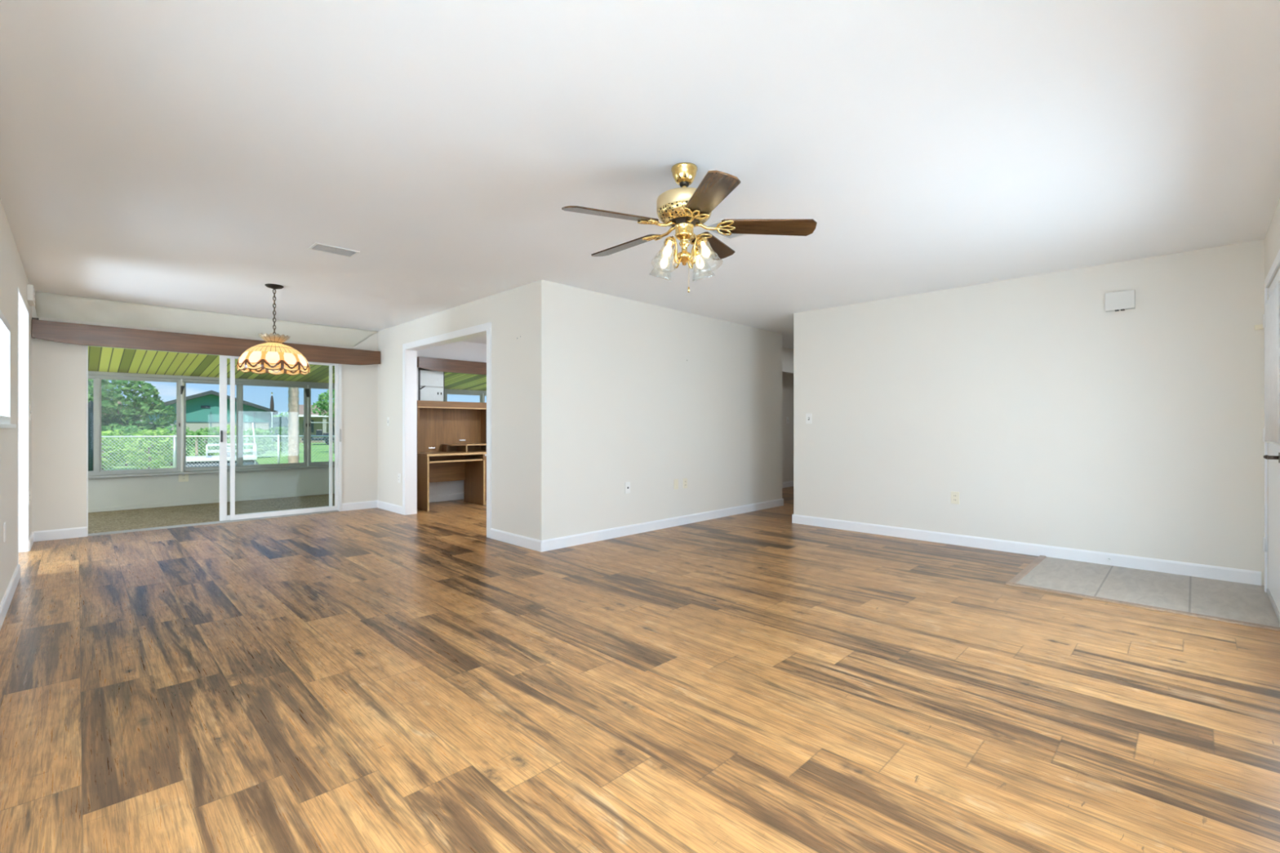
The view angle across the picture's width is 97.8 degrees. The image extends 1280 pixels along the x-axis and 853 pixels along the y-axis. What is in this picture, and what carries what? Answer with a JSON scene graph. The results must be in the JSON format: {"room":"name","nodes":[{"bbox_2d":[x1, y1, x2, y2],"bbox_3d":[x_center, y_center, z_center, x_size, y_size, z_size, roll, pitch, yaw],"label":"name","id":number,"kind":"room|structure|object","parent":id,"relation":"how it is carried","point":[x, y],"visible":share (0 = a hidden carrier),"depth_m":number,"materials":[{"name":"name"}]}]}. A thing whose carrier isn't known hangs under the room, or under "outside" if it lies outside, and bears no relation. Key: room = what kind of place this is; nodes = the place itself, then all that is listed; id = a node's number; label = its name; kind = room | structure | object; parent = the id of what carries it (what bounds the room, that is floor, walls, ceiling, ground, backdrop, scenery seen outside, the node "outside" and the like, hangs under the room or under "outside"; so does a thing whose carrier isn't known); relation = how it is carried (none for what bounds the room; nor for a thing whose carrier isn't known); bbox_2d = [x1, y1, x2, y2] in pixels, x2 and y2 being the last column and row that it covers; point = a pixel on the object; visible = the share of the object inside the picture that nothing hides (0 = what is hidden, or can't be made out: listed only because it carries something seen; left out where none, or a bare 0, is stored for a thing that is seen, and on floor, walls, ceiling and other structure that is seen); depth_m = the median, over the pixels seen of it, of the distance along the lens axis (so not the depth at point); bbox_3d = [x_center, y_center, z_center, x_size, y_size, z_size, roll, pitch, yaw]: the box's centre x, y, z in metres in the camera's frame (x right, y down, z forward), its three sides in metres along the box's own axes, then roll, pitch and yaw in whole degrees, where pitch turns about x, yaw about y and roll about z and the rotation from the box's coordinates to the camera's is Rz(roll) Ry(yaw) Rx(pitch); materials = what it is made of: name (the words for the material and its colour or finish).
{"room":"empty living room","nodes":[
{"label":"empty living room","id":0,"kind":"room"},
{"bbox_2d":[0,198,31,603],"bbox_3d":[-2.983,-0.098,2.429,8.610,2.440,0.130,0,0,45],"label":"wall","id":1,"kind":"structure","parent":0,"point":[13,276],"depth_m":3.79,"materials":[{"name":"paint"}]},
{"bbox_2d":[3,521,5,542],"bbox_3d":[-3.851,0.639,3.386,0.072,0.116,0.006,0,0,45],"label":"wall outlet","id":2,"kind":"object","parent":1,"relation":"attached to","point":[4,523],"visible":1,"depth_m":3.36,"materials":[{"name":"white plastic"}]},
{"bbox_2d":[0,310,16,428],"bbox_3d":[-3.691,-0.320,3.156,1.145,0.659,0.165,0,0,45],"label":"window","id":3,"kind":"structure","parent":1,"relation":"in","point":[5,326],"depth_m":3.53,"materials":[{"name":"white glass"}]},
{"bbox_2d":[0,531,33,630],"bbox_3d":[-4.095,1.073,3.634,5.133,0.100,0.014,0,0,45],"label":"baseboard","id":4,"kind":"structure","parent":1,"relation":"attached to","point":[5,603],"depth_m":3.59,"materials":[{"name":"white wood"}]},
{"bbox_2d":[17,287,28,564],"bbox_3d":[-5.114,0.042,4.540,1.239,2.161,0.144,0,0,45],"label":"door frame","id":5,"kind":"structure","parent":1,"relation":"attached to","point":[23,312],"depth_m":4.99,"materials":[{"name":"white wood"}]},
{"bbox_2d":[28,490,30,505],"bbox_3d":[-5.585,0.650,5.109,0.072,0.130,0.008,0,0,45],"label":"wall outlet","id":6,"kind":"object","parent":1,"relation":"attached to","point":[28,491],"visible":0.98,"depth_m":5.08,"materials":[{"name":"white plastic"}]},
{"bbox_2d":[29,404,31,420],"bbox_3d":[-5.668,-0.135,5.197,0.072,0.150,0.016,0,0,45],"label":"light switch","id":7,"kind":"object","parent":1,"relation":"attached to","point":[30,411],"visible":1,"depth_m":5.19,"materials":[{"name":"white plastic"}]},
{"bbox_2d":[26,284,35,306],"bbox_3d":[-5.494,-1.183,5.041,0.340,0.140,0.039,0,0,45],"label":"alarm box","id":8,"kind":"object","parent":1,"relation":"attached to","point":[30,289],"visible":1,"depth_m":4.93,"materials":[{"name":"white plastic"}]},
{"bbox_2d":[31,306,377,531],"bbox_3d":[-4.883,-0.158,6.696,0.300,2.560,3.248,0,0,45],"label":"wall","id":9,"kind":"structure","parent":0,"point":[59,370],"depth_m":5.64,"materials":[{"name":"paint"}]},
{"bbox_2d":[33,500,377,542],"bbox_3d":[-4.772,1.073,6.585,0.014,0.100,3.220,0,0,45],"label":"baseboard","id":10,"kind":"structure","parent":9,"relation":"attached to","point":[57,534],"depth_m":5.63,"materials":[{"name":"white wood"}]},
{"bbox_2d":[31,317,380,364],"bbox_3d":[-4.737,-0.931,6.545,0.119,0.228,3.232,0,0,45],"label":"window valance","id":11,"kind":"object","parent":9,"relation":"attached to","point":[57,331],"visible":1,"depth_m":6.08,"materials":[{"name":"brown wood"}]},
{"bbox_2d":[86,345,342,536],"bbox_3d":[-4.832,0.122,6.585,0.120,2.000,2.406,0,0,45],"label":"door","id":12,"kind":"structure","parent":9,"relation":"in","point":[224,517],"depth_m":6.59,"materials":[{"name":"white metal"}]},
{"bbox_2d":[35,291,377,346],"bbox_3d":[-4.833,-1.105,6.646,0.182,0.426,3.248,0,0,45],"label":"wall","id":13,"kind":"structure","parent":0,"point":[50,305],"depth_m":6.28,"materials":[{"name":"paint"}]},
{"bbox_2d":[88,466,334,512],"bbox_3d":[-4.849,0.022,9.748,0.120,2.800,9.400,0,0,45],"label":"wall","id":14,"kind":"structure","parent":0,"point":[143,490],"depth_m":8.10,"materials":[{"name":"paint"}]},
{"bbox_2d":[182,382,184,475],"bbox_3d":[-6.507,0.033,7.959,0.019,1.320,0.019,0,0,45],"label":"conduit pipe","id":15,"kind":"object","parent":14,"relation":"attached to","point":[183,384],"visible":1,"depth_m":7.95,"materials":[{"name":"white metal"}]},
{"bbox_2d":[178,474,188,481],"bbox_3d":[-6.517,0.723,7.978,0.008,0.130,0.110,0,0,45],"label":"wall outlet","id":16,"kind":"object","parent":14,"relation":"attached to","point":[184,477],"visible":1,"depth_m":7.98,"materials":[{"name":"beige plastic"}]},
{"bbox_2d":[88,490,334,512],"bbox_3d":[-4.800,1.097,9.700,0.018,0.050,9.400,0,0,45],"label":"baseboard","id":17,"kind":"structure","parent":14,"relation":"attached to","point":[239,499],"depth_m":8.07,"materials":[{"name":"paint"}]},
{"bbox_2d":[88,465,334,479],"bbox_3d":[-4.794,0.662,9.694,0.075,0.034,9.400,0,0,45],"label":"window sill","id":18,"kind":"structure","parent":14,"relation":"attached to","point":[317,466],"depth_m":8.04,"materials":[{"name":"grey metal"}]},
{"bbox_2d":[182,378,308,471],"bbox_3d":[-5.985,-0.016,8.553,0.092,1.323,1.603,0,0,45],"label":"window","id":19,"kind":"structure","parent":14,"relation":"in","point":[241,466],"depth_m":8.46,"materials":[{"name":"grey metal"}]},
{"bbox_2d":[304,388,309,397],"bbox_3d":[-5.404,-0.545,9.059,0.036,0.135,0.070,0,0,45],"label":"bracket","id":20,"kind":"object","parent":19,"relation":"attached to","point":[306,390],"visible":1,"depth_m":9.05,"materials":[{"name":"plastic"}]},
{"bbox_2d":[88,370,486,475],"bbox_3d":[-4.821,-0.040,9.720,0.100,1.370,9.400,0,0,45],"label":"window","id":21,"kind":"structure","parent":14,"relation":"in","point":[97,379],"depth_m":7.68,"materials":[{"name":"grey metal"}]},
{"bbox_2d":[180,386,184,394],"bbox_3d":[-6.507,-0.517,7.949,0.036,0.120,0.040,0,0,45],"label":"bracket","id":22,"kind":"object","parent":21,"relation":"attached to","point":[181,387],"visible":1,"depth_m":7.93,"materials":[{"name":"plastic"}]},
{"bbox_2d":[308,385,334,466],"bbox_3d":[-4.867,-0.016,9.680,0.092,1.323,1.578,0,0,45],"label":"window","id":23,"kind":"structure","parent":14,"relation":"in","point":[324,463],"depth_m":9.16,"materials":[{"name":"grey metal"}]},
{"bbox_2d":[444,391,484,402],"bbox_3d":[-3.758,-0.016,10.803,0.082,1.323,1.583,0,0,45],"label":"window","id":24,"kind":"structure","parent":14,"relation":"in","point":[482,395],"depth_m":11.04,"materials":[{"name":"grey metal"}]},
{"bbox_2d":[88,346,486,391],"bbox_3d":[-4.055,-0.844,8.960,2.117,0.243,9.400,0,0,45],"label":"roof","id":25,"kind":"structure","parent":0,"point":[100,358],"depth_m":7.42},
{"bbox_2d":[417,341,486,495],"bbox_3d":[-0.439,-0.098,8.373,3.843,2.440,5.136,0,0,45],"label":"wall","id":26,"kind":"structure","parent":0,"point":[460,350],"depth_m":8.53,"materials":[{"name":"paint"}]},
{"bbox_2d":[429,492,463,502],"bbox_3d":[-2.642,1.073,8.729,0.014,0.100,2.536,0,0,45],"label":"baseboard","id":27,"kind":"structure","parent":26,"relation":"attached to","point":[437,498],"depth_m":8.43,"materials":[{"name":"white wood"}]},
{"bbox_2d":[417,356,486,374],"bbox_3d":[-2.607,-0.909,8.688,0.119,0.193,1.745,0,0,45],"label":"window valance","id":28,"kind":"object","parent":26,"relation":"attached to","point":[442,365],"visible":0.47,"depth_m":8.38,"materials":[{"name":"brown wood"}]},
{"bbox_2d":[417,367,486,401],"bbox_3d":[-2.688,-0.378,8.730,0.128,0.960,1.600,0,0,45],"label":"window","id":29,"kind":"structure","parent":26,"relation":"in","point":[430,383],"depth_m":8.30,"materials":[{"name":"glass"}]},
{"bbox_2d":[377,280,553,540],"bbox_3d":[-2.248,-0.098,6.459,3.973,2.440,0.130,0,0,45],"label":"wall","id":30,"kind":"structure","parent":0,"point":[522,366],"depth_m":5.37,"materials":[{"name":"paint"}]},
{"bbox_2d":[386,417,389,426],"bbox_3d":[-3.373,-0.065,7.474,0.072,0.116,0.016,0,0,45],"label":"light switch","id":31,"kind":"object","parent":30,"relation":"attached to","point":[388,418],"visible":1,"depth_m":7.47,"materials":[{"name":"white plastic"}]},
{"bbox_2d":[397,473,400,482],"bbox_3d":[-3.115,0.667,7.223,0.072,0.116,0.008,0,0,45],"label":"wall outlet","id":32,"kind":"object","parent":30,"relation":"attached to","point":[398,474],"visible":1,"depth_m":7.21,"materials":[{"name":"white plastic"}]},
{"bbox_2d":[402,322,491,537],"bbox_3d":[-2.212,0.036,6.420,2.151,2.172,0.154,0,0,45],"label":"door frame","id":33,"kind":"structure","parent":30,"relation":"attached to","point":[410,349],"depth_m":7.08,"materials":[{"name":"white wood"}]},
{"bbox_2d":[377,500,542,551],"bbox_3d":[-2.258,1.073,6.368,3.887,0.100,0.014,0,0,45],"label":"baseboard","id":34,"kind":"structure","parent":30,"relation":"attached to","point":[532,544],"depth_m":5.38,"materials":[{"name":"white wood"}]},
{"bbox_2d":[0,486,1279,852],"bbox_3d":[-0.273,1.173,6.674,10.747,0.100,12.914,0,0,45],"label":"floor","id":35,"kind":"structure","parent":0,"point":[375,680],"depth_m":2.31,"materials":[{"name":"brown wood"}]},
{"bbox_2d":[417,450,486,511],"bbox_3d":[-2.518,0.744,8.084,0.634,0.757,1.418,0,0,45],"label":"computer desk","id":36,"kind":"object","parent":35,"relation":"on","point":[470,467],"visible":0.47,"depth_m":8.00,"materials":[{"name":"brown wood"}]},
{"bbox_2d":[417,400,486,453],"bbox_3d":[-2.701,0.005,8.108,0.340,0.721,1.182,0,0,45],"label":"hutch","id":37,"kind":"object","parent":36,"relation":"on","point":[439,423],"visible":0.7,"depth_m":8.18,"materials":[{"name":"brown wood"}]},
{"bbox_2d":[417,400,486,408],"bbox_3d":[-2.716,-0.314,8.122,0.300,0.083,1.182,0,0,45],"label":"shelf","id":38,"kind":"object","parent":37,"relation":"attached to","point":[420,404],"depth_m":7.91,"materials":[{"name":"brown wood"}]},
{"bbox_2d":[429,457,482,462],"bbox_3d":[-2.658,0.473,7.827,0.397,0.022,0.778,0,0,45],"label":"keyboard tray","id":39,"kind":"object","parent":36,"relation":"on","point":[469,460],"depth_m":7.79,"materials":[{"name":"brown wood"}]},
{"bbox_2d":[441,443,486,452],"bbox_3d":[-2.545,0.310,8.218,0.326,0.110,0.635,0,0,45],"label":"shelf","id":40,"kind":"object","parent":36,"relation":"on","point":[460,447],"visible":0.89,"depth_m":8.07,"materials":[{"name":"brown wood"}]},
{"bbox_2d":[1016,556,1279,627],"bbox_3d":[3.528,1.131,3.949,1.252,0.024,1.176,0,0,45],"label":"floor tile","id":41,"kind":"structure","parent":35,"relation":"on","point":[1246,602],"depth_m":3.87,"materials":[{"name":"beige tile"}]},
{"bbox_2d":[0,0,1279,349],"bbox_3d":[0.521,-1.393,5.886,8.510,0.150,12.914,0,0,45],"label":"ceiling","id":42,"kind":"structure","parent":0,"point":[186,154],"depth_m":2.55,"materials":[{"name":"paint"}]},
{"bbox_2d":[236,284,310,375],"bbox_3d":[-3.420,-0.910,5.226,0.575,0.815,0.575,0,0,-2],"label":"pendant lamp","id":43,"kind":"object","parent":42,"relation":"hanging from","point":[273,357],"visible":1,"depth_m":5.09,"materials":[{"name":"beige glass"}]},
{"bbox_2d":[307,242,359,257],"bbox_3d":[-2.283,-1.313,4.170,0.193,0.009,0.300,0,0,45],"label":"ceiling vent","id":44,"kind":"object","parent":42,"relation":"in","point":[316,246],"visible":1,"depth_m":4.16,"materials":[{"name":"white metal"}]},
{"bbox_2d":[561,162,817,292],"bbox_3d":[0.189,-1.002,2.885,1.220,0.632,1.280,0,0,45],"label":"ceiling fan","id":45,"kind":"object","parent":42,"relation":"hanging from","point":[682,209],"visible":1,"depth_m":2.79,"materials":[{"name":"gold metal"}]},
{"bbox_2d":[697,219,748,239],"bbox_3d":[0.576,-1.313,3.744,0.200,0.009,0.345,0,0,45],"label":"ceiling vent","id":46,"kind":"object","parent":42,"relation":"in","point":[733,236],"visible":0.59,"depth_m":3.80,"materials":[{"name":"white metal"}]},
{"bbox_2d":[553,282,782,537],"bbox_3d":[-0.108,-0.098,7.242,2.040,2.440,3.996,0,0,45],"label":"wall","id":47,"kind":"structure","parent":0,"point":[629,405],"depth_m":6.03,"materials":[{"name":"paint"}]},
{"bbox_2d":[625,481,630,493],"bbox_3d":[-0.125,0.632,5.770,0.010,0.116,0.072,0,0,45],"label":"wall jack","id":48,"kind":"object","parent":47,"relation":"attached to","point":[627,484],"visible":1,"depth_m":5.76,"materials":[{"name":"white plastic"}]},
{"bbox_2d":[542,498,783,551],"bbox_3d":[0.175,1.073,6.879,1.154,0.100,4.140,0,0,45],"label":"baseboard","id":49,"kind":"structure","parent":47,"relation":"attached to","point":[602,535],"depth_m":5.99,"materials":[{"name":"white wood"}]},
{"bbox_2d":[674,479,678,489],"bbox_3d":[0.409,0.652,6.311,0.006,0.114,0.070,0,0,45],"label":"wall outlet","id":50,"kind":"object","parent":47,"relation":"attached to","point":[676,481],"visible":1,"depth_m":6.31,"materials":[{"name":"beige plastic"}]},
{"bbox_2d":[683,478,687,488],"bbox_3d":[0.519,0.652,6.421,0.008,0.114,0.070,0,0,45],"label":"wall outlet","id":51,"kind":"object","parent":47,"relation":"attached to","point":[685,480],"visible":1,"depth_m":6.42,"materials":[{"name":"beige plastic"}]},
{"bbox_2d":[782,346,793,482],"bbox_3d":[2.929,-0.098,9.076,2.266,2.440,4.992,0,0,45],"label":"wall","id":52,"kind":"structure","parent":0,"point":[787,353],"depth_m":10.32,"materials":[{"name":"paint"}]},
{"bbox_2d":[782,480,793,488],"bbox_3d":[2.542,1.073,10.142,0.014,0.100,3.826,0,0,45],"label":"baseboard","id":53,"kind":"structure","parent":52,"relation":"attached to","point":[787,484],"depth_m":10.32,"materials":[{"name":"white wood"}]},
{"bbox_2d":[793,239,1264,585],"bbox_3d":[3.181,-0.098,5.216,3.791,2.440,0.130,0,0,45],"label":"wall","id":54,"kind":"structure","parent":0,"point":[1056,418],"depth_m":4.76,"materials":[{"name":"paint"}]},
{"bbox_2d":[805,413,811,423],"bbox_3d":[1.921,-0.089,6.365,0.072,0.116,0.016,0,0,45],"label":"light switch","id":55,"kind":"object","parent":54,"relation":"attached to","point":[808,416],"visible":1,"depth_m":6.37,"materials":[{"name":"white plastic"}]},
{"bbox_2d":[951,491,959,504],"bbox_3d":[2.993,0.676,5.306,0.072,0.116,0.008,0,0,45],"label":"wall outlet","id":56,"kind":"object","parent":54,"relation":"attached to","point":[954,495],"visible":1,"depth_m":5.30,"materials":[{"name":"beige plastic"}]},
{"bbox_2d":[791,514,1261,585],"bbox_3d":[4.703,1.073,6.861,3.661,0.100,4.636,0,0,45],"label":"baseboard","id":57,"kind":"structure","parent":54,"relation":"attached to","point":[1227,574],"depth_m":4.78,"materials":[{"name":"white wood"}]},
{"bbox_2d":[1008,555,1046,583],"bbox_3d":[3.064,1.117,4.402,0.056,0.010,1.162,0,0,45],"label":"trim","id":58,"kind":"structure","parent":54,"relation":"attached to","point":[1024,572],"depth_m":4.35,"materials":[{"name":"brown wood"}]},
{"bbox_2d":[1105,289,1135,311],"bbox_3d":[3.826,-0.998,4.453,0.180,0.149,0.045,0,0,45],"label":"door chime","id":59,"kind":"object","parent":54,"relation":"attached to","point":[1126,300],"visible":1,"depth_m":4.43,"materials":[{"name":"plastic"}]},
{"bbox_2d":[1254,324,1263,329],"bbox_3d":[4.363,-0.700,3.938,0.042,0.035,0.018,0,0,45],"label":"sensor","id":60,"kind":"object","parent":54,"relation":"attached to","point":[1256,326],"visible":0.82,"depth_m":3.93,"materials":[{"name":"beige plastic"}]},
{"bbox_2d":[1264,198,1279,588],"bbox_3d":[2.253,-0.098,1.684,0.130,2.440,6.192,0,0,45],"label":"wall","id":61,"kind":"structure","parent":0,"point":[1272,239],"depth_m":3.56,"materials":[{"name":"paint"}]},
{"bbox_2d":[1005,582,1279,631],"bbox_3d":[3.078,1.117,3.530,1.302,0.010,0.057,0,0,45],"label":"trim","id":62,"kind":"structure","parent":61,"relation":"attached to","point":[1190,614],"depth_m":3.44,"materials":[{"name":"brown wood"}]},
{"bbox_2d":[1262,249,1279,622],"bbox_3d":[3.896,0.064,3.442,0.116,2.117,1.039,0,0,45],"label":"door","id":63,"kind":"structure","parent":61,"relation":"in","point":[1273,592],"depth_m":3.53,"materials":[{"name":"white paint"}]},
{"bbox_3d":[3.868,-0.815,3.408,0.016,0.012,0.785,0,0,45],"label":"curtain rod","id":64,"kind":"object","parent":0,"visible":0},
{"bbox_2d":[1265,283,1279,443],"bbox_3d":[3.861,-0.357,3.407,0.019,0.900,0.754,0,0,45],"label":"door curtain","id":65,"kind":"object","parent":64,"relation":"hanging from","point":[1272,306],"visible":1,"depth_m":3.35,"materials":[{"name":"fabric"}]},
{"label":"outside","id":66,"kind":"structure","parent":0,"visible":0},
{"bbox_2d":[104,441,334,470],"bbox_3d":[-85.349,1.643,105.903,249.630,0.400,330.000,0,0,45],"label":"lawn","id":67,"kind":"structure","parent":66,"point":[324,452],"depth_m":27.42,"materials":[{"name":"green plant"}]},
{"bbox_2d":[88,400,93,471],"bbox_3d":[-11.397,0.453,11.600,0.440,1.980,0.440,0,0,45],"label":"patio umbrella","id":68,"kind":"object","parent":67,"relation":"on","point":[91,402],"visible":0.27,"depth_m":11.53,"materials":[{"name":"fabric"}]},
{"bbox_2d":[88,378,115,418],"bbox_3d":[-25.707,-0.566,25.949,2.955,4.025,2.500,0,0,5],"label":"leafy tree","id":69,"kind":"object","parent":67,"relation":"on","point":[90,380],"visible":0.02,"depth_m":26.00,"materials":[{"name":"green plant"}]},
{"bbox_2d":[101,428,129,471],"bbox_3d":[-17.321,0.759,18.006,1.316,1.374,1.426,0,0,45],"label":"shrub","id":70,"kind":"object","parent":67,"relation":"on","point":[103,433],"visible":0.38,"depth_m":18.05,"materials":[{"name":"green plant"}]},
{"bbox_2d":[103,425,150,466],"bbox_3d":[-18.833,0.688,20.504,1.414,1.515,1.478,0,0,45],"label":"shrub","id":71,"kind":"object","parent":67,"relation":"on","point":[129,432],"visible":0.19,"depth_m":20.49,"materials":[{"name":"green plant"}]},
{"bbox_2d":[88,379,176,446],"bbox_3d":[-22.346,-0.386,23.961,4.139,3.666,2.638,0,0,-27],"label":"leafy tree","id":72,"kind":"object","parent":67,"relation":"on","point":[114,415],"visible":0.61,"depth_m":23.71,"materials":[{"name":"green plant"}]},
{"bbox_2d":[121,427,174,469],"bbox_3d":[-15.829,0.739,18.002,1.330,1.414,1.345,0,0,-34],"label":"shrub","id":73,"kind":"object","parent":67,"relation":"on","point":[148,433],"visible":0.77,"depth_m":17.87,"materials":[{"name":"green plant"}]},
{"bbox_2d":[146,424,195,466],"bbox_3d":[-17.177,0.678,20.498,1.372,1.536,1.436,0,0,45],"label":"shrub","id":74,"kind":"object","parent":67,"relation":"on","point":[174,431],"visible":0.17,"depth_m":20.59,"materials":[{"name":"green plant"}]},
{"bbox_2d":[186,431,217,456],"bbox_3d":[-17.389,0.802,22.020,1.456,1.281,1.320,0,0,45],"label":"palm tree","id":75,"kind":"object","parent":67,"relation":"on","point":[194,433],"visible":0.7,"depth_m":21.97,"materials":[{"name":"green plant"}]},
{"bbox_2d":[191,426,219,456],"bbox_3d":[-19.368,0.715,25.034,1.205,1.462,1.284,0,0,45],"label":"shrub","id":76,"kind":"object","parent":67,"relation":"on","point":[211,429],"visible":0.56,"depth_m":24.94,"materials":[{"name":"green plant"}]},
{"bbox_2d":[146,390,288,442],"bbox_3d":[-39.618,-0.877,52.931,11.450,4.640,8.600,0,0,-37],"label":"house","id":77,"kind":"structure","parent":67,"relation":"on","point":[202,409],"depth_m":50.15,"materials":[{"name":"paint"}]},
{"bbox_2d":[200,405,209,408],"bbox_3d":[-38.669,-1.732,49.721,0.650,0.250,0.050,0,0,-37],"label":"vent","id":78,"kind":"object","parent":77,"relation":"attached to","point":[202,406],"depth_m":49.69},
{"bbox_2d":[101,435,334,471],"bbox_3d":[-14.514,0.833,14.065,14.715,1.222,0.055,0,0,-11],"label":"fence","id":79,"kind":"object","parent":67,"relation":"on","point":[174,437],"visible":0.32,"depth_m":14.62,"materials":[{"name":"white metal"}]},
{"bbox_2d":[186,422,258,466],"bbox_3d":[-12.943,0.662,17.166,2.020,1.562,1.400,0,0,-37],"label":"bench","id":80,"kind":"object","parent":67,"relation":"on","point":[251,458],"visible":0.31,"depth_m":16.88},
{"bbox_2d":[212,424,238,448],"bbox_3d":[-21.095,0.649,28.522,1.314,1.596,1.368,0,0,45],"label":"shrub","id":81,"kind":"object","parent":67,"relation":"on","point":[228,426],"visible":0.12,"depth_m":28.47,"materials":[{"name":"green plant"}]},
{"bbox_2d":[235,427,271,456],"bbox_3d":[-17.676,0.756,25.505,1.497,1.380,1.524,0,0,45],"label":"shrub","id":82,"kind":"object","parent":67,"relation":"on","point":[258,431],"visible":0.56,"depth_m":25.48,"materials":[{"name":"green plant"}]},
{"bbox_2d":[270,392,274,445],"bbox_3d":[-26.345,-0.502,40.007,0.220,3.890,0.244,0,0,45],"label":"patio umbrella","id":83,"kind":"object","parent":67,"relation":"on","point":[272,403],"visible":0.97,"depth_m":39.97,"materials":[{"name":"fabric"}]},
{"bbox_2d":[257,426,300,452],"bbox_3d":[-19.432,0.711,29.994,2.044,1.471,2.086,0,0,45],"label":"shrub","id":84,"kind":"object","parent":67,"relation":"on","point":[277,428],"visible":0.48,"depth_m":29.85,"materials":[{"name":"green plant"}]},
{"bbox_2d":[277,412,288,417],"bbox_3d":[-59.554,-0.543,95.030,4.671,3.986,4.740,0,0,45],"label":"tree","id":85,"kind":"object","parent":67,"relation":"on","point":[282,413],"visible":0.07,"depth_m":93.87,"materials":[{"name":"plant"}]},
{"bbox_2d":[287,387,299,462],"bbox_3d":[-7.360,-0.793,11.935,3.336,4.471,3.665,0,0,45],"label":"palm tree","id":86,"kind":"object","parent":67,"relation":"on","point":[293,451],"visible":0.14,"depth_m":11.92,"materials":[{"name":"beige plant"}]},
{"bbox_2d":[298,404,333,443],"bbox_3d":[-27.657,-0.282,53.561,9.400,3.450,8.820,0,0,-29],"label":"house","id":87,"kind":"structure","parent":67,"relation":"on","point":[315,417],"depth_m":49.50,"materials":[{"name":"beige paint"}]},
{"bbox_2d":[301,422,333,444],"bbox_3d":[-25.370,0.552,44.014,2.237,1.779,1.200,0,0,-30],"label":"golf cart","id":88,"kind":"object","parent":67,"relation":"on","point":[318,432],"visible":0.37,"depth_m":43.70,"materials":[{"name":"plastic"}]},
{"bbox_2d":[311,389,334,453],"bbox_3d":[-16.009,-0.449,30.049,3.005,3.789,1.955,0,0,1],"label":"leafy tree","id":89,"kind":"object","parent":67,"relation":"on","point":[321,404],"visible":0.27,"depth_m":29.58,"materials":[{"name":"green plant"}]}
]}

